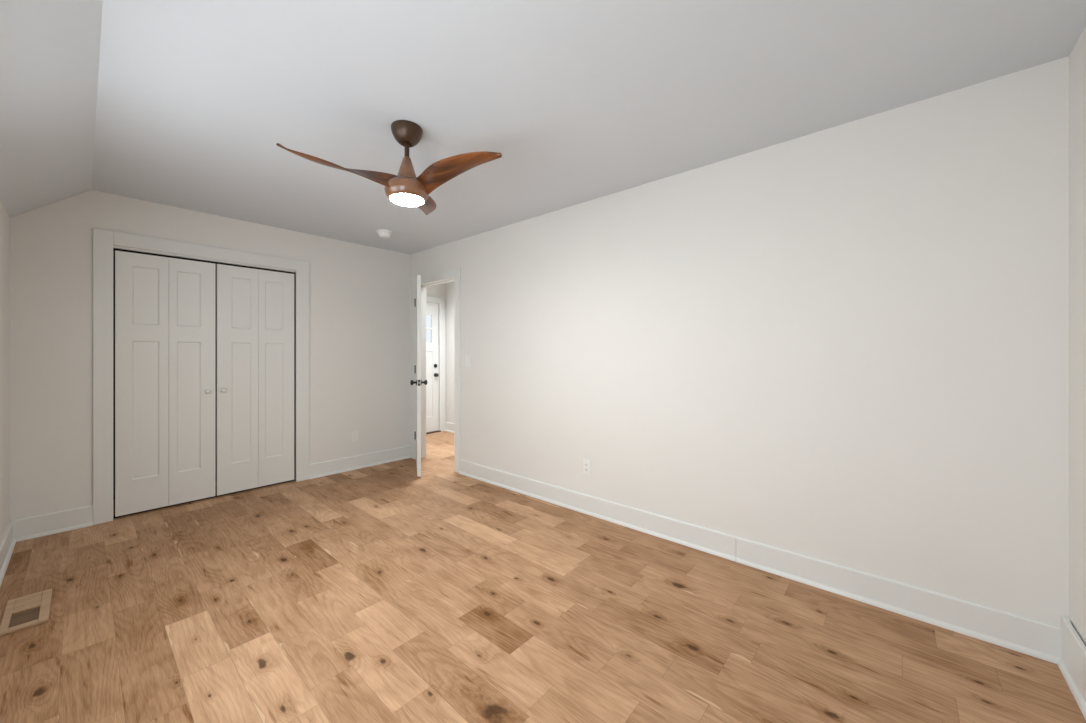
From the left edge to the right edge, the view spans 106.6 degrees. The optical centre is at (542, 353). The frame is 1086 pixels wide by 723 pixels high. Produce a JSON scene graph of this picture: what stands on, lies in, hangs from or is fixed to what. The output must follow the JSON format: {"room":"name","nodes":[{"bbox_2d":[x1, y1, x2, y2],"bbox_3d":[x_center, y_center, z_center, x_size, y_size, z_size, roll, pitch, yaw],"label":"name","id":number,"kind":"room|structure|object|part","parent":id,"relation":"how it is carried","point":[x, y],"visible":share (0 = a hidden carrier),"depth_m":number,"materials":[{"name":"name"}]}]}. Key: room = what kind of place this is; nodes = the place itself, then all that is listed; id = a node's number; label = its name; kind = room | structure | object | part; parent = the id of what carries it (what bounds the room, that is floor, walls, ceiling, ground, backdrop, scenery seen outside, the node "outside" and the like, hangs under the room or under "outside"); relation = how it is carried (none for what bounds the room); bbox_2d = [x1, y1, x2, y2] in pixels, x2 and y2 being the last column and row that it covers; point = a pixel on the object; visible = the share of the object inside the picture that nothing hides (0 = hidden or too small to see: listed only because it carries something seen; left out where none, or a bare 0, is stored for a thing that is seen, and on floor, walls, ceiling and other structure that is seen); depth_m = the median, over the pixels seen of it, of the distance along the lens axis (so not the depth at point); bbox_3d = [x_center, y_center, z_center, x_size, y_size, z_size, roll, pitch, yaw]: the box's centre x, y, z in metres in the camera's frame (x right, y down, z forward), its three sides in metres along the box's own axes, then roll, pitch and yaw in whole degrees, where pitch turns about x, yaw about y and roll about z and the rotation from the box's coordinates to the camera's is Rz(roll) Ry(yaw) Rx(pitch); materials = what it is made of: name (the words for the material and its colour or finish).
{"room":"empty bedroom","nodes":[
{"label":"empty bedroom","id":0,"kind":"room"},
{"bbox_2d":[0,201,9,541],"bbox_3d":[-1.681,0.176,0.975,5.084,2.158,0.120,0,0,41],"label":"wall","id":1,"kind":"structure","parent":0,"point":[4,218],"depth_m":2.52,"materials":[{"name":"paint"}]},
{"bbox_2d":[0,521,15,586],"bbox_3d":[-1.677,1.183,1.070,4.964,0.143,0.028,0,0,41],"label":"baseboard","id":2,"kind":"structure","parent":1,"relation":"attached to","point":[7,544],"depth_m":2.45,"materials":[{"name":"paint"}]},
{"bbox_2d":[113,248,295,519],"bbox_3d":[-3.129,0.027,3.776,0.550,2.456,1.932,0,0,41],"label":"door frame","id":3,"kind":"structure","parent":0,"point":[114,251],"depth_m":3.48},
{"bbox_2d":[10,190,409,519],"bbox_3d":[-2.664,0.027,3.798,0.120,2.456,3.066,0,0,41],"label":"wall","id":4,"kind":"structure","parent":0,"point":[359,295],"depth_m":3.09,"materials":[{"name":"paint"}]},
{"bbox_2d":[115,250,214,516],"bbox_3d":[-3.038,0.227,3.289,0.070,2.016,0.598,0,0,41],"label":"closet door","id":5,"kind":"structure","parent":4,"relation":"in","point":[165,306],"depth_m":3.27,"materials":[{"name":"paint"}]},
{"bbox_2d":[93,228,308,524],"bbox_3d":[-2.821,0.168,3.514,0.019,2.174,1.448,0,0,41],"label":"trim","id":6,"kind":"structure","parent":4,"relation":"attached to","point":[103,240],"depth_m":3.03,"materials":[{"name":"paint"}]},
{"bbox_2d":[113,245,295,271],"bbox_3d":[-2.845,-0.808,3.527,0.030,0.017,1.232,0,0,41],"label":"trim","id":7,"kind":"structure","parent":4,"relation":"attached to","point":[114,246],"depth_m":3.43,"materials":[{"name":"paint"}]},
{"bbox_2d":[10,445,411,541],"bbox_3d":[-2.569,1.183,3.795,0.028,0.143,2.946,0,0,41],"label":"baseboard","id":8,"kind":"structure","parent":4,"relation":"attached to","point":[26,528],"depth_m":2.94,"materials":[{"name":"paint"}]},
{"bbox_2d":[216,264,293,495],"bbox_3d":[-2.636,0.227,3.747,0.070,2.016,0.599,0,0,41],"label":"closet door","id":9,"kind":"structure","parent":4,"relation":"in","point":[255,307],"depth_m":3.71,"materials":[{"name":"paint"}]},
{"bbox_2d":[352,430,357,441],"bbox_3d":[-2.044,0.897,4.407,0.008,0.117,0.072,0,0,41],"label":"wall outlet","id":10,"kind":"object","parent":4,"relation":"attached to","point":[354,433],"visible":1,"depth_m":4.40,"materials":[{"name":"white plastic"}]},
{"bbox_2d":[426,283,445,421],"bbox_3d":[-1.987,0.027,6.255,0.120,2.456,1.303,0,0,41],"label":"wall","id":11,"kind":"structure","parent":0,"point":[439,290],"depth_m":6.54,"materials":[{"name":"paint"}]},
{"bbox_2d":[426,303,440,433],"bbox_3d":[-1.989,0.227,6.180,0.156,2.056,0.958,0,0,41],"label":"door","id":12,"kind":"structure","parent":11,"relation":"in","point":[432,349],"depth_m":6.43,"materials":[{"name":"paint"}]},
{"bbox_2d":[426,296,444,430],"bbox_3d":[-1.972,0.175,6.165,0.020,2.160,1.118,0,0,41],"label":"trim","id":13,"kind":"structure","parent":11,"relation":"attached to","point":[441,301],"depth_m":6.53,"materials":[{"name":"paint"}]},
{"bbox_2d":[446,281,453,422],"bbox_3d":[-0.026,0.027,5.320,4.060,2.456,0.120,0,0,41],"label":"wall","id":14,"kind":"structure","parent":0,"point":[450,285],"depth_m":6.53,"materials":[{"name":"paint"}]},
{"bbox_2d":[444,422,453,432],"bbox_3d":[-0.501,1.183,4.870,3.940,0.143,1.183,0,0,41],"label":"baseboard","id":15,"kind":"structure","parent":14,"relation":"attached to","point":[449,427],"depth_m":6.52,"materials":[{"name":"paint"}]},
{"bbox_2d":[0,431,1085,722],"bbox_3d":[-0.706,1.255,3.018,6.316,0.001,4.476,0,0,41],"label":"floor","id":16,"kind":"structure","parent":0,"point":[381,593],"depth_m":1.86,"materials":[{"name":"brown wood"}]},
{"bbox_2d":[0,588,51,636],"bbox_3d":[-2.507,1.250,1.968,0.385,0.011,0.144,0,0,41],"label":"floor vent","id":17,"kind":"object","parent":16,"relation":"in","point":[31,610],"visible":1,"depth_m":1.95,"materials":[{"name":"brown wood"}]},
{"bbox_2d":[0,0,1085,254],"bbox_3d":[-0.727,-1.053,2.994,6.316,0.496,4.540,0,0,41],"label":"ceiling","id":18,"kind":"structure","parent":0,"point":[185,104],"depth_m":1.81,"materials":[{"name":"paint"}]},
{"bbox_2d":[376,229,392,238],"bbox_3d":[-1.559,-1.169,3.984,0.158,0.065,0.158,0,0,41],"label":"smoke detector","id":19,"kind":"object","parent":18,"relation":"attached to","point":[383,233],"visible":1,"depth_m":3.94,"materials":[{"name":"plastic"}]},
{"bbox_2d":[276,120,501,214],"bbox_3d":[-0.731,-1.002,2.054,0.985,0.399,0.969,0,0,41],"label":"ceiling fan","id":20,"kind":"object","parent":18,"relation":"hanging from","point":[404,188],"visible":1,"depth_m":2.08,"materials":[{"name":"brown wood"}]},
{"bbox_3d":[-0.988,-0.894,2.006,0.554,0.114,0.117,0,0,-31],"label":"blade","id":21,"kind":"part","parent":20,"relation":"part of","materials":[{"name":"brown wood"}]},
{"bbox_3d":[-0.727,-0.894,2.463,0.117,0.114,0.554,0,0,-1],"label":"blade","id":22,"kind":"part","parent":20,"relation":"part of","materials":[{"name":"brown wood"}]},
{"bbox_3d":[-0.461,-0.894,2.009,0.554,0.114,0.117,0,0,29],"label":"blade","id":23,"kind":"part","parent":20,"relation":"part of","materials":[{"name":"brown wood"}]},
{"bbox_2d":[410,56,1068,626],"bbox_3d":[-0.080,0.027,3.641,6.196,2.456,0.108,0,0,41],"label":"wall","id":24,"kind":"structure","parent":0,"point":[847,344],"depth_m":2.17,"materials":[{"name":"paint"}]},
{"bbox_2d":[410,275,426,476],"bbox_3d":[-1.371,0.224,4.446,0.168,2.035,0.770,0,0,-19],"label":"door","id":25,"kind":"structure","parent":24,"relation":"in","point":[417,301],"depth_m":4.09,"materials":[{"name":"paint"}]},
{"bbox_2d":[412,268,460,472],"bbox_3d":[-1.178,0.178,4.605,0.933,2.153,0.144,0,0,41],"label":"trim","id":26,"kind":"structure","parent":24,"relation":"attached to","point":[455,273],"depth_m":4.37,"materials":[{"name":"paint"}]},
{"bbox_2d":[466,356,469,366],"bbox_3d":[-0.774,0.081,4.172,0.072,0.117,0.010,0,0,41],"label":"light switch","id":27,"kind":"object","parent":24,"relation":"attached to","point":[467,357],"visible":1,"depth_m":4.17,"materials":[{"name":"white plastic"}]},
{"bbox_2d":[583,459,590,474],"bbox_3d":[0.344,0.894,3.191,0.072,0.117,0.008,0,0,41],"label":"wall outlet","id":28,"kind":"object","parent":24,"relation":"attached to","point":[586,463],"visible":1,"depth_m":3.18,"materials":[{"name":"white plastic"}]},
{"bbox_2d":[459,460,1061,663],"bbox_3d":[0.621,1.183,2.935,3.973,0.143,0.028,0,0,41],"label":"baseboard","id":29,"kind":"structure","parent":24,"relation":"attached to","point":[1035,638],"depth_m":2.16,"materials":[{"name":"paint"}]},
{"bbox_2d":[1069,27,1085,645],"bbox_3d":[1.156,0.027,0.444,0.120,2.456,3.066,0,0,41],"label":"wall","id":30,"kind":"structure","parent":0,"point":[1077,57],"depth_m":1.56,"materials":[{"name":"paint"}]},
{"bbox_2d":[1057,615,1085,719],"bbox_3d":[1.142,1.158,0.545,0.035,0.194,2.930,0,0,41],"label":"baseboard","id":31,"kind":"structure","parent":30,"relation":"attached to","point":[1072,665],"depth_m":1.52,"materials":[{"name":"paint"}]}
]}

